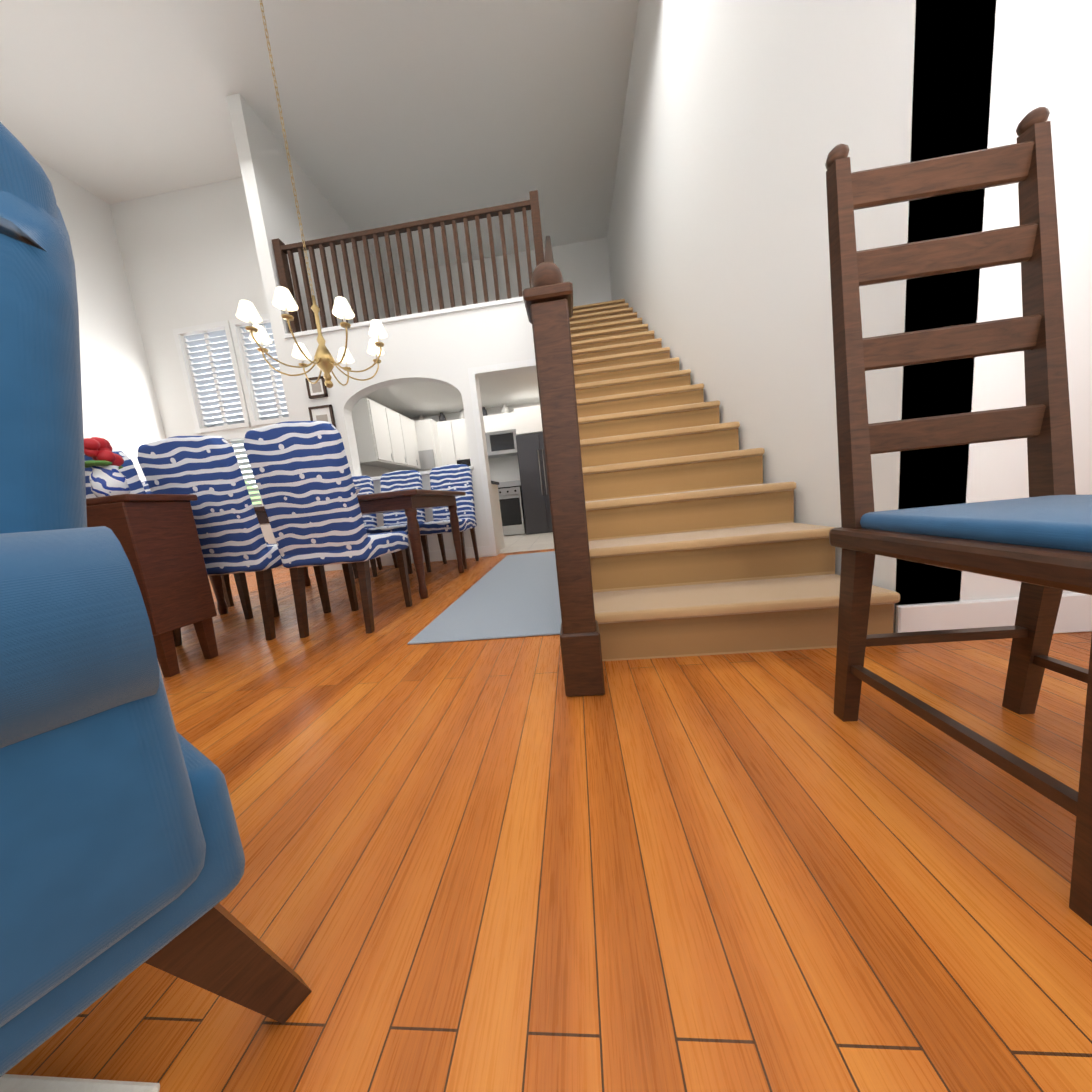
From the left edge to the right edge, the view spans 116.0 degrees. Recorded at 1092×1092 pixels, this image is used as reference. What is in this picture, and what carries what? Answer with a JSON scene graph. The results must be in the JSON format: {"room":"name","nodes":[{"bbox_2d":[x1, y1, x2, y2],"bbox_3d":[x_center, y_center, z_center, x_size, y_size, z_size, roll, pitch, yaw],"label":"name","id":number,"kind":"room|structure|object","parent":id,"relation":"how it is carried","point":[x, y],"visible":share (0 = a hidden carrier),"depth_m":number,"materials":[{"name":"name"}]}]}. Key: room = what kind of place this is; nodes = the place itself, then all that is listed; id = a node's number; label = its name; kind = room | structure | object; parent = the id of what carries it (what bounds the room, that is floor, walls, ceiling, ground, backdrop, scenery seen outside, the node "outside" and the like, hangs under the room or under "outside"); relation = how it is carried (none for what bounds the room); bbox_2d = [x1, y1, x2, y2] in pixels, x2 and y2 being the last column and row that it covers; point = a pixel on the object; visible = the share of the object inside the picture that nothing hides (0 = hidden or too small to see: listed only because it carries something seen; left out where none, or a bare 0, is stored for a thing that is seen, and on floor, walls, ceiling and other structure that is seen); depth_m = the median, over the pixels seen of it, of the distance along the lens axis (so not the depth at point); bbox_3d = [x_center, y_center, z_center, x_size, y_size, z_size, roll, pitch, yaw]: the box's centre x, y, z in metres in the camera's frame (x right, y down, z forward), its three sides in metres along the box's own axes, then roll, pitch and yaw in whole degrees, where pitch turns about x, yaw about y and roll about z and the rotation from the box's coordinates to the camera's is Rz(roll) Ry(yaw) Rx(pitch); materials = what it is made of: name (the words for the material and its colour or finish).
{"room":"dining room","nodes":[
{"label":"dining room","id":0,"kind":"room"},
{"bbox_2d":[109,177,275,543],"bbox_3d":[-4.390,-2.245,4.995,2.650,5.200,0.200,-5,8,5],"label":"wall","id":1,"kind":"structure","parent":0,"point":[189,257],"depth_m":4.71,"materials":[{"name":"white paint"}]},
{"bbox_2d":[172,313,289,506],"bbox_3d":[-4.275,-1.798,4.977,1.780,2.740,0.106,-5,8,5],"label":"window shutters","id":2,"kind":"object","parent":1,"relation":"in","point":[232,342],"depth_m":4.91,"materials":[{"name":"white paint"}]},
{"bbox_2d":[0,0,638,274],"bbox_3d":[-2.590,-4.989,3.653,7.560,0.200,6.400,-5,8,5],"label":"ceiling","id":3,"kind":"structure","parent":0,"point":[394,112],"depth_m":3.75,"materials":[{"name":"white paint"}]},
{"bbox_2d":[236,0,387,387],"bbox_3d":[-1.892,-2.999,2.463,0.983,3.550,0.983,-5,8,5],"label":"brass chandelier","id":4,"kind":"object","parent":3,"relation":"hanging from","point":[284,300],"visible":1,"depth_m":2.57,"materials":[{"name":"gold metal"}]},
{"bbox_2d":[286,301,536,554],"bbox_3d":[-1.335,-1.204,4.068,3.090,2.770,0.150,-5,8,5],"label":"wall","id":5,"kind":"structure","parent":0,"point":[449,349],"depth_m":3.89,"materials":[{"name":"white paint"}]},
{"bbox_2d":[305,376,327,398],"bbox_3d":[-2.677,-1.850,3.986,0.220,0.220,0.030,-5,8,5],"label":"framed picture","id":6,"kind":"object","parent":5,"relation":"attached to","point":[318,389],"depth_m":3.98,"materials":[{"name":"brown wood"}]},
{"bbox_2d":[308,404,335,427],"bbox_3d":[-2.635,-1.446,4.041,0.280,0.400,0.030,-5,8,5],"label":"framed picture","id":7,"kind":"object","parent":5,"relation":"attached to","point":[324,412],"depth_m":4.02,"materials":[{"name":"brown wood"}]},
{"bbox_2d":[328,545,496,570],"bbox_3d":[-1.668,0.152,4.204,2.160,0.130,0.022,-5,8,5],"label":"baseboard","id":8,"kind":"structure","parent":5,"relation":"attached to","point":[483,551],"depth_m":4.15,"materials":[{"name":"white paint"}]},
{"bbox_2d":[370,359,535,553],"bbox_3d":[-1.080,-0.918,4.089,2.520,2.150,0.270,-5,8,5],"label":"door frame","id":9,"kind":"structure","parent":5,"relation":"attached to","point":[472,371],"depth_m":3.91,"materials":[{"name":"white paint"}]},
{"bbox_2d":[284,296,539,417],"bbox_3d":[-1.355,-2.655,5.297,3.090,0.270,3.020,-5,8,5],"label":"ceiling","id":10,"kind":"structure","parent":0,"point":[413,399],"depth_m":5.62,"materials":[{"name":"white paint"}]},
{"bbox_2d":[272,190,543,332],"bbox_3d":[-1.535,-3.091,3.815,3.030,1.020,0.090,-5,8,5],"label":"loft railing","id":11,"kind":"object","parent":10,"relation":"on","point":[281,249],"visible":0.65,"depth_m":3.80,"materials":[{"name":"brown wood"}]},
{"bbox_2d":[34,0,995,632],"bbox_3d":[-2.537,-1.906,1.049,7.380,5.200,0.200,-5,8,5],"label":"wall","id":12,"kind":"structure","parent":0,"point":[708,258],"depth_m":0.87,"materials":[{"name":"white paint"}]},
{"bbox_2d":[352,398,395,465],"bbox_3d":[-2.654,-1.696,5.165,0.360,0.880,0.450,-5,8,5],"label":"upper cabinet","id":13,"kind":"object","parent":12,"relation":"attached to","point":[386,437],"depth_m":4.99,"materials":[{"name":"white wood"}]},
{"bbox_2d":[376,408,407,469],"bbox_3d":[-2.619,-1.759,5.605,0.360,0.880,0.440,-5,8,5],"label":"upper cabinet","id":14,"kind":"object","parent":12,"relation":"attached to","point":[393,417],"depth_m":5.64,"materials":[{"name":"white wood"}]},
{"bbox_2d":[400,414,419,469],"bbox_3d":[-2.586,-1.820,6.034,0.360,0.880,0.430,-5,8,5],"label":"upper cabinet","id":15,"kind":"object","parent":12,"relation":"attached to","point":[409,434],"depth_m":6.06,"materials":[{"name":"white wood"}]},
{"bbox_2d":[436,418,455,464],"bbox_3d":[-1.984,-1.983,6.787,0.450,0.880,0.360,-5,8,5],"label":"upper cabinet","id":16,"kind":"object","parent":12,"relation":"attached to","point":[446,452],"depth_m":6.60,"materials":[{"name":"white wood"}]},
{"bbox_2d":[448,418,469,457],"bbox_3d":[-1.533,-2.024,6.746,0.460,0.880,0.360,-5,8,5],"label":"upper cabinet","id":17,"kind":"object","parent":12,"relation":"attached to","point":[459,434],"depth_m":6.57,"materials":[{"name":"white wood"}]},
{"bbox_2d":[485,430,491,457],"bbox_3d":[-1.163,-1.960,6.701,0.250,0.430,0.410,-5,8,5],"label":"upper cabinet","id":18,"kind":"object","parent":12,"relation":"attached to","point":[489,448],"depth_m":6.51,"materials":[{"name":"white wood"}]},
{"bbox_2d":[483,411,515,429],"bbox_3d":[-0.946,-2.358,6.663,0.760,0.320,0.340,-5,8,5],"label":"upper cabinet","id":19,"kind":"object","parent":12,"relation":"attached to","point":[497,421],"depth_m":6.49,"materials":[{"name":"white wood"}]},
{"bbox_2d":[488,430,515,457],"bbox_3d":[-0.787,-1.994,6.667,0.510,0.430,0.410,-5,8,5],"label":"microwave","id":20,"kind":"object","parent":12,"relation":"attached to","point":[503,442],"depth_m":6.47,"materials":[{"name":"white"}]},
{"bbox_2d":[512,406,542,433],"bbox_3d":[-0.126,-2.345,6.469,0.840,0.460,0.600,-5,8,5],"label":"upper cabinet","id":21,"kind":"object","parent":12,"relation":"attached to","point":[527,419],"depth_m":6.19,"materials":[{"name":"white wood"}]},
{"bbox_2d":[895,593,1091,633],"bbox_3d":[2.425,0.153,1.045,2.490,0.130,0.018,-5,8,5],"label":"baseboard","id":22,"kind":"structure","parent":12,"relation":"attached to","point":[1074,614],"depth_m":1.12,"materials":[{"name":"white paint"}]},
{"bbox_2d":[500,532,553,553],"bbox_3d":[-0.434,-0.063,5.781,4.360,0.124,3.050,-5,8,5],"label":"floor","id":23,"kind":"structure","parent":0,"point":[525,542],"depth_m":5.06,"materials":[{"name":"beige tile"}]},
{"bbox_2d":[416,418,443,471],"bbox_3d":[-2.303,-1.229,6.777,0.640,2.300,0.638,-5,8,5],"label":"tall cabinet","id":24,"kind":"object","parent":23,"relation":"on","point":[426,430],"depth_m":6.38,"materials":[{"name":"white wood"}]},
{"bbox_2d":[456,458,470,465],"bbox_3d":[-0.994,-0.974,4.480,0.250,0.300,0.250,-5,8,5],"label":"microwave","id":25,"kind":"object","parent":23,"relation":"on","point":[466,461],"depth_m":4.35,"materials":[{"name":"white"}]},
{"bbox_2d":[491,482,503,550],"bbox_3d":[-1.689,-0.283,4.627,2.080,0.880,0.620,-5,8,5],"label":"base cabinet","id":26,"kind":"object","parent":23,"relation":"on","point":[499,514],"depth_m":4.68,"materials":[{"name":"white wood"}]},
{"bbox_2d":[491,481,499,485],"bbox_3d":[-1.725,-0.741,4.585,2.100,0.040,0.660,-5,8,5],"label":"countertop","id":27,"kind":"structure","parent":26,"relation":"on","point":[493,483],"depth_m":4.63,"materials":[{"name":"grey stone"}]},
{"bbox_2d":[500,486,523,535],"bbox_3d":[-0.787,-0.668,6.721,0.760,0.900,0.675,-5,8,5],"label":"oven","id":28,"kind":"object","parent":23,"relation":"on","point":[509,495],"depth_m":6.37,"materials":[{"name":"white metal"}]},
{"bbox_2d":[516,430,547,534],"bbox_3d":[-0.221,-1.162,6.564,0.420,1.800,0.760,-5,8,5],"label":"refrigerator","id":29,"kind":"object","parent":23,"relation":"on","point":[527,445],"depth_m":6.19,"materials":[{"name":"grey metal"}]},
{"bbox_2d":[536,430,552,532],"bbox_3d":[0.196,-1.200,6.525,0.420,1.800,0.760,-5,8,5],"label":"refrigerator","id":30,"kind":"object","parent":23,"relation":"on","point":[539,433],"depth_m":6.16,"materials":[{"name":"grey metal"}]},
{"bbox_2d":[5,549,1091,1091],"bbox_3d":[-1.171,0.884,-0.688,9.900,0.120,11.800,-5,8,5],"label":"floor","id":31,"kind":"structure","parent":0,"point":[497,865],"depth_m":0.54,"materials":[{"name":"brown wood"}]},
{"bbox_2d":[0,1074,159,1091],"bbox_3d":[-1.557,0.883,-0.885,2.070,0.012,2.750,-5,8,5],"label":"rug","id":32,"kind":"object","parent":31,"relation":"on","point":[17,1083],"visible":1,"depth_m":0.38,"materials":[{"name":"grey fabric"}]},
{"bbox_2d":[86,494,218,676],"bbox_3d":[-2.161,0.210,1.615,1.040,0.800,0.282,-5,8,5],"label":"sideboard","id":33,"kind":"object","parent":31,"relation":"on","point":[156,535],"visible":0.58,"depth_m":1.50,"materials":[{"name":"brown wood"}]},
{"bbox_2d":[84,437,129,496],"bbox_3d":[-1.943,-0.340,1.502,0.156,0.271,0.160,-5,8,5],"label":"flowers","id":34,"kind":"object","parent":33,"relation":"on","point":[107,477],"visible":0.94,"depth_m":1.47,"materials":[{"name":"red plant"}]},
{"bbox_2d":[0,122,311,1076],"bbox_3d":[-0.780,0.133,0.215,0.780,1.042,0.720,-1,9,31],"label":"chair","id":35,"kind":"object","parent":31,"relation":"on","point":[122,856],"visible":1,"depth_m":0.27,"materials":[{"name":"blue fabric"}]},
{"bbox_2d":[84,449,252,646],"bbox_3d":[-2.319,0.013,2.071,0.480,1.100,0.588,-5,8,5],"label":"dining chair","id":36,"kind":"object","parent":31,"relation":"on","point":[128,471],"visible":0.06,"depth_m":1.79,"materials":[{"name":"fabric"}]},
{"bbox_2d":[141,481,267,606],"bbox_3d":[-2.893,-0.047,2.962,0.588,1.100,0.480,-5,8,5],"label":"dining chair","id":37,"kind":"object","parent":31,"relation":"on","point":[227,591],"visible":0.08,"depth_m":2.79,"materials":[{"name":"wood"}]},
{"bbox_2d":[137,435,330,640],"bbox_3d":[-1.744,-0.039,2.018,0.480,1.100,0.588,-5,8,5],"label":"dining chair","id":38,"kind":"object","parent":31,"relation":"on","point":[206,469],"visible":0.75,"depth_m":1.74,"materials":[{"name":"fabric"}]},
{"bbox_2d":[243,421,411,637],"bbox_3d":[-1.169,-0.091,1.965,0.480,1.100,0.588,-5,8,5],"label":"dining chair","id":39,"kind":"object","parent":31,"relation":"on","point":[301,471],"visible":1,"depth_m":1.72,"materials":[{"name":"fabric"}]},
{"bbox_2d":[209,489,465,614],"bbox_3d":[-1.661,0.010,2.874,1.800,0.760,1.050,-5,8,5],"label":"dining table","id":40,"kind":"object","parent":31,"relation":"on","point":[410,502],"visible":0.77,"depth_m":2.41,"materials":[{"name":"brown wood"}]},
{"bbox_2d":[352,476,382,578],"bbox_3d":[-2.189,-0.224,3.737,0.480,1.100,0.588,-5,8,5],"label":"dining chair","id":41,"kind":"object","parent":31,"relation":"on","point":[365,484],"visible":0.19,"depth_m":3.86,"materials":[{"name":"fabric"}]},
{"bbox_2d":[366,470,425,576],"bbox_3d":[-1.613,-0.276,3.684,0.480,1.100,0.588,-5,8,5],"label":"dining chair","id":42,"kind":"object","parent":31,"relation":"on","point":[399,480],"visible":0.56,"depth_m":3.82,"materials":[{"name":"fabric"}]},
{"bbox_2d":[419,464,478,571],"bbox_3d":[-1.038,-0.329,3.632,0.480,1.100,0.588,-5,8,5],"label":"dining chair","id":43,"kind":"object","parent":31,"relation":"on","point":[454,477],"visible":0.9,"depth_m":3.76,"materials":[{"name":"fabric"}]},
{"bbox_2d":[407,551,561,644],"bbox_3d":[-0.147,0.249,2.764,0.820,0.010,2.450,-5,8,5],"label":"runner rug","id":44,"kind":"object","parent":31,"relation":"on","point":[512,596],"visible":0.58,"depth_m":2.00,"materials":[{"name":"fabric"}]},
{"bbox_2d":[569,299,899,660],"bbox_3d":[0.718,-1.714,3.835,1.024,3.420,5.850,-5,8,5],"label":"stair","id":45,"kind":"structure","parent":31,"relation":"on","point":[701,542],"depth_m":1.61,"materials":[{"name":"wood"}]},
{"bbox_2d":[523,236,604,696],"bbox_3d":[0.077,-2.275,3.289,0.130,4.801,5.221,-5,8,5],"label":"newel post","id":46,"kind":"object","parent":45,"relation":"on","point":[548,299],"visible":1,"depth_m":0.96,"materials":[{"name":"brown wood"}]},
{"bbox_2d":[825,107,1091,925],"bbox_3d":[0.845,-0.198,0.552,0.460,1.275,0.522,-5,8,5],"label":"chair","id":47,"kind":"object","parent":31,"relation":"on","point":[1037,543],"visible":1,"depth_m":0.70,"materials":[{"name":"brown wood"}]},
{"bbox_2d":[854,0,1091,632],"bbox_3d":[2.324,-1.012,0.998,2.510,2.460,0.200,-5,8,5],"label":"wall","id":48,"kind":"structure","parent":0,"point":[1041,54],"depth_m":1.00,"materials":[{"name":"white paint"}]},
{"label":"outside","id":49,"kind":"structure","parent":0,"visible":0},
{"bbox_2d":[197,333,287,503],"bbox_3d":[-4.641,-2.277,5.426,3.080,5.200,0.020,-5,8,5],"label":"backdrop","id":50,"kind":"structure","parent":49,"point":[251,487],"depth_m":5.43,"materials":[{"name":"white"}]}
]}

